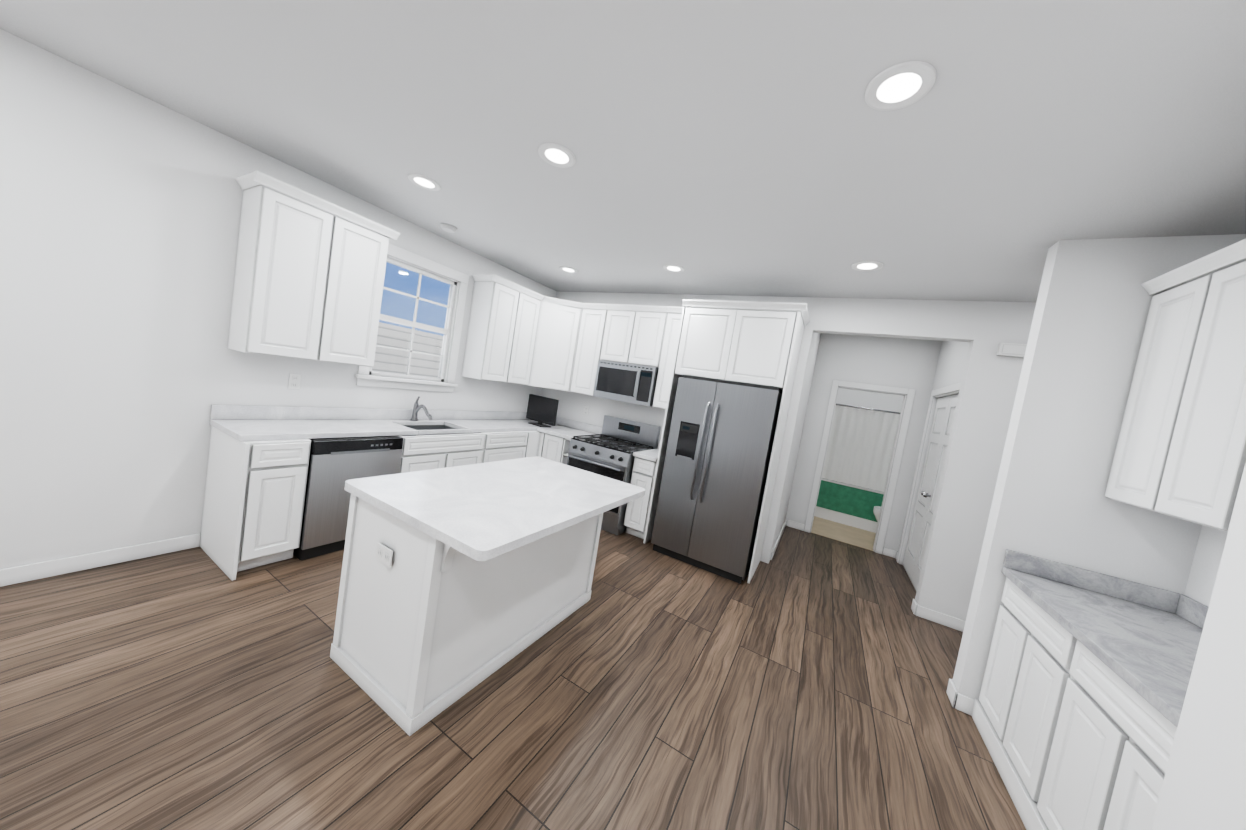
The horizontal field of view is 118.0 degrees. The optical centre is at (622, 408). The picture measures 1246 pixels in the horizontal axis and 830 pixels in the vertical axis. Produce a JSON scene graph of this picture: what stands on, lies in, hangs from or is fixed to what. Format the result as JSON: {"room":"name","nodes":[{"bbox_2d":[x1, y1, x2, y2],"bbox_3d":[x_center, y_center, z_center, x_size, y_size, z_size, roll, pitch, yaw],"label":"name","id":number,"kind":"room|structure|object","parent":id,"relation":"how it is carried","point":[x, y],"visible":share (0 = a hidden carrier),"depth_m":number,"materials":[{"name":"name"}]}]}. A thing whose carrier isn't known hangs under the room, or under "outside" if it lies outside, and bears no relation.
{"room":"kitchen","nodes":[
{"label":"kitchen","id":0,"kind":"room"},
{"bbox_2d":[0,29,556,568],"bbox_3d":[-2.874,-0.408,2.374,0.120,2.740,7.160,11,4,29],"label":"wall","id":1,"kind":"structure","parent":0,"point":[122,367],"depth_m":2.17,"materials":[{"name":"paint"}]},
{"bbox_2d":[288,374,300,388],"bbox_3d":[-2.547,-0.208,2.902,0.008,0.116,0.072,11,4,29],"label":"electrical outlet","id":2,"kind":"object","parent":1,"relation":"attached to","point":[294,381],"visible":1,"depth_m":2.90,"materials":[{"name":"white plastic"}]},
{"bbox_2d":[369,257,456,381],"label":"kitchen window","id":3,"kind":"structure","parent":1,"relation":"in","point":[445,331],"depth_m":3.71,"materials":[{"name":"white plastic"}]},
{"bbox_2d":[227,171,682,408],"bbox_3d":[-0.910,-0.734,3.390,2.181,1.113,3.262,11,4,29],"label":"upper cabinet","id":4,"kind":"object","parent":1,"relation":"attached to","point":[308,282],"visible":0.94,"depth_m":2.90,"materials":[{"name":"paint"}]},
{"bbox_2d":[593,360,658,406],"bbox_3d":[0.076,-0.297,4.454,0.754,0.440,0.418,11,4,29],"label":"over-the-range microwave","id":5,"kind":"object","parent":4,"relation":"attached to","point":[628,383],"visible":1,"depth_m":4.29,"materials":[{"name":"silver metal"}]},
{"bbox_2d":[0,526,1025,829],"bbox_3d":[0.298,1.539,2.502,6.600,0.100,10.900,11,4,29],"label":"floor","id":6,"kind":"structure","parent":0,"point":[800,680],"depth_m":1.71,"materials":[{"name":"brown wood"}]},
{"bbox_2d":[293,436,402,560],"bbox_3d":[-2.264,0.611,2.974,0.574,0.858,0.606,11,4,29],"label":"dishwasher","id":7,"kind":"object","parent":6,"relation":"on","point":[335,464],"visible":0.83,"depth_m":2.71,"materials":[{"name":"silver metal"}]},
{"bbox_2d":[200,396,660,580],"bbox_3d":[-1.131,0.617,3.467,2.179,1.152,3.267,11,4,29],"label":"base cabinet","id":8,"kind":"object","parent":6,"relation":"on","point":[256,481],"visible":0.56,"depth_m":2.64,"materials":[{"name":"paint"}]},
{"bbox_2d":[209,404,660,461],"bbox_3d":[-1.074,0.267,3.446,2.179,0.138,3.267,11,4,29],"label":"countertop","id":9,"kind":"structure","parent":8,"relation":"on","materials":[{"name":"white stone"}]},
{"bbox_2d":[410,396,432,421],"bbox_3d":[-1.962,0.015,3.652,0.275,0.252,0.076,11,4,29],"label":"faucet","id":10,"kind":"object","parent":9,"relation":"on","point":[413,413],"depth_m":3.68,"materials":[{"name":"silver metal"}]},
{"bbox_2d":[526,394,558,426],"bbox_3d":[-1.041,0.036,4.789,0.535,0.370,0.160,12,4,37],"label":"tv","id":11,"kind":"object","parent":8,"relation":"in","point":[541,409],"visible":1,"depth_m":4.76,"materials":[{"name":"black plastic"}]},
{"bbox_2d":[330,456,645,735],"bbox_3d":[-0.666,0.893,2.201,0.990,0.900,1.386,11,4,29],"label":"kitchen island","id":12,"kind":"object","parent":6,"relation":"on","point":[457,583],"visible":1,"depth_m":1.77,"materials":[{"name":"paint"}]},
{"bbox_2d":[567,415,660,534],"bbox_3d":[-0.155,0.717,4.347,0.762,1.165,0.775,11,4,29],"label":"range","id":13,"kind":"object","parent":6,"relation":"on","point":[612,447],"visible":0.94,"depth_m":4.12,"materials":[{"name":"silver metal"}]},
{"bbox_2d":[651,375,782,583],"bbox_3d":[0.948,0.626,3.730,0.910,1.766,0.751,11,4,29],"label":"refrigerator","id":14,"kind":"object","parent":6,"relation":"on","point":[716,464],"visible":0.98,"depth_m":3.43,"materials":[{"name":"silver metal"}]},
{"bbox_2d":[643,299,809,582],"bbox_3d":[1.028,0.262,3.780,1.117,2.503,0.661,11,4,29],"label":"tall cabinet","id":15,"kind":"object","parent":6,"relation":"on","point":[743,344],"visible":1,"depth_m":3.48,"materials":[{"name":"paint"}]},
{"bbox_2d":[971,549,1208,829],"bbox_3d":[2.046,1.327,1.404,0.640,1.000,1.369,11,4,29],"label":"base cabinet","id":16,"kind":"object","parent":6,"relation":"on","point":[1077,709],"visible":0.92,"depth_m":1.54,"materials":[{"name":"paint"}]},
{"bbox_2d":[0,0,1245,301],"bbox_3d":[0.751,-1.260,2.340,6.600,0.100,10.900,11,4,29],"label":"ceiling","id":17,"kind":"structure","parent":0,"point":[738,146],"depth_m":1.64,"materials":[{"name":"paint"}]},
{"bbox_2d":[408,173,440,190],"bbox_3d":[-1.376,-1.563,2.592,0.204,0.010,0.204,11,4,29],"label":"recessed light","id":18,"kind":"object","parent":17,"relation":"in","point":[422,181],"visible":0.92,"depth_m":2.58,"materials":[{"name":"white plastic"}]},
{"bbox_2d":[440,223,456,232],"bbox_3d":[-1.581,-1.629,3.391,0.144,0.036,0.144,11,4,29],"label":"smoke detector","id":19,"kind":"object","parent":17,"relation":"attached to","point":[446,227],"visible":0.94,"depth_m":3.35,"materials":[{"name":"plastic"}]},
{"bbox_2d":[538,143,575,167],"bbox_3d":[-0.358,-1.365,2.027,0.204,0.010,0.204,11,4,29],"label":"recessed light","id":20,"kind":"object","parent":17,"relation":"in","point":[557,155],"visible":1,"depth_m":2.02,"materials":[{"name":"white plastic"}]},
{"bbox_2d":[559,266,577,272],"bbox_3d":[-0.601,-1.526,4.128,0.204,0.010,0.204,11,4,29],"label":"recessed light","id":21,"kind":"object","parent":17,"relation":"in","point":[567,269],"visible":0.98,"depth_m":4.11,"materials":[{"name":"white plastic"}]},
{"bbox_2d":[663,264,683,272],"bbox_3d":[0.478,-1.317,3.530,0.204,0.010,0.204,11,4,29],"label":"recessed light","id":22,"kind":"object","parent":17,"relation":"in","point":[673,268],"visible":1,"depth_m":3.52,"materials":[{"name":"white plastic"}]},
{"bbox_2d":[851,261,883,270],"bbox_3d":[1.818,-1.057,2.786,0.204,0.010,0.204,11,4,29],"label":"recessed light","id":23,"kind":"object","parent":17,"relation":"in","point":[867,265],"visible":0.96,"depth_m":2.77,"materials":[{"name":"white plastic"}]},
{"bbox_2d":[864,61,936,110],"bbox_3d":[0.956,-1.110,1.298,0.204,0.010,0.204,11,4,29],"label":"recessed light","id":24,"kind":"object","parent":17,"relation":"in","point":[900,85],"visible":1,"depth_m":1.29,"materials":[{"name":"white plastic"}]},
{"bbox_2d":[541,292,1035,620],"bbox_3d":[1.387,0.185,4.034,5.840,2.740,0.120,11,4,29],"label":"wall","id":25,"kind":"structure","parent":0,"point":[977,440],"depth_m":3.19,"materials":[{"name":"paint"}]},
{"bbox_2d":[354,243,960,564],"bbox_3d":[0.658,0.203,3.969,4.870,2.480,4.155,11,4,29],"label":"trim","id":26,"kind":"structure","parent":25,"relation":"attached to","point":[363,377],"depth_m":4.41,"materials":[{"name":"paint"}]},
{"bbox_2d":[996,343,1026,357],"bbox_3d":[3.177,-0.458,2.974,0.285,0.100,0.049,11,4,29],"label":"door chime","id":27,"kind":"object","parent":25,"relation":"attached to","point":[1012,349],"visible":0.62,"depth_m":2.99,"materials":[{"name":"white plastic"}]},
{"bbox_2d":[811,516,875,550],"bbox_3d":[3.464,1.813,5.691,2.100,0.004,1.850,11,4,29],"label":"floor","id":28,"kind":"structure","parent":0,"point":[855,536],"depth_m":5.33,"materials":[{"name":"beige wood"}]},
{"bbox_2d":[814,478,883,532],"bbox_3d":[3.711,1.516,6.033,1.980,0.630,0.710,11,4,29],"label":"bathtub","id":29,"kind":"object","parent":28,"relation":"on","point":[846,504],"visible":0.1,"depth_m":5.77,"materials":[{"name":"green ceramic"}]},
{"bbox_2d":[873,506,880,521],"bbox_3d":[3.836,1.504,5.092,0.730,0.800,0.420,11,4,29],"label":"toilet","id":30,"kind":"object","parent":28,"relation":"on","point":[876,510],"visible":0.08,"depth_m":5.19,"materials":[{"name":"white ceramic"}]},
{"bbox_2d":[822,403,899,491],"bbox_3d":[3.670,0.597,5.637,1.980,1.193,0.050,11,4,29],"label":"shower curtain","id":31,"kind":"object","parent":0,"point":[860,447],"visible":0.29,"depth_m":5.68,"materials":[{"name":"white fabric"}]},
{"bbox_2d":[836,388,903,414],"bbox_3d":[3.670,0.464,5.591,2.200,2.740,1.840,11,4,29],"label":"wall","id":32,"kind":"structure","parent":0,"point":[876,400],"depth_m":6.26,"materials":[{"name":"paint"}]},
{"bbox_2d":[772,332,969,556],"bbox_3d":[2.976,0.436,4.142,2.120,2.740,1.610,11,4,29],"label":"wall","id":33,"kind":"structure","parent":0,"point":[923,368],"depth_m":4.71,"materials":[{"name":"paint"}]},
{"bbox_2d":[903,394,957,590],"bbox_3d":[3.217,0.854,3.934,0.095,2.004,1.060,11,4,29],"label":"door","id":34,"kind":"structure","parent":33,"relation":"in","point":[941,426],"depth_m":3.99,"materials":[{"name":"paint"}]},
{"bbox_2d":[952,234,1245,829],"bbox_3d":[1.701,0.480,-0.164,1.425,2.740,7.160,11,4,29],"label":"wall","id":35,"kind":"structure","parent":0,"point":[1051,501],"depth_m":1.96,"materials":[{"name":"paint"}]},
{"bbox_2d":[0,519,974,714],"bbox_3d":[-0.129,1.416,1.730,5.840,0.095,8.530,11,4,29],"label":"baseboard","id":36,"kind":"structure","parent":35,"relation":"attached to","point":[71,564],"depth_m":2.28,"materials":[{"name":"paint"}]},
{"bbox_2d":[1105,239,1245,531],"bbox_3d":[2.393,-0.076,1.257,0.371,1.113,1.369,11,4,29],"label":"upper cabinet","id":37,"kind":"object","parent":35,"relation":"attached to","point":[1180,452],"visible":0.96,"depth_m":1.59,"materials":[{"name":"paint"}]}
]}

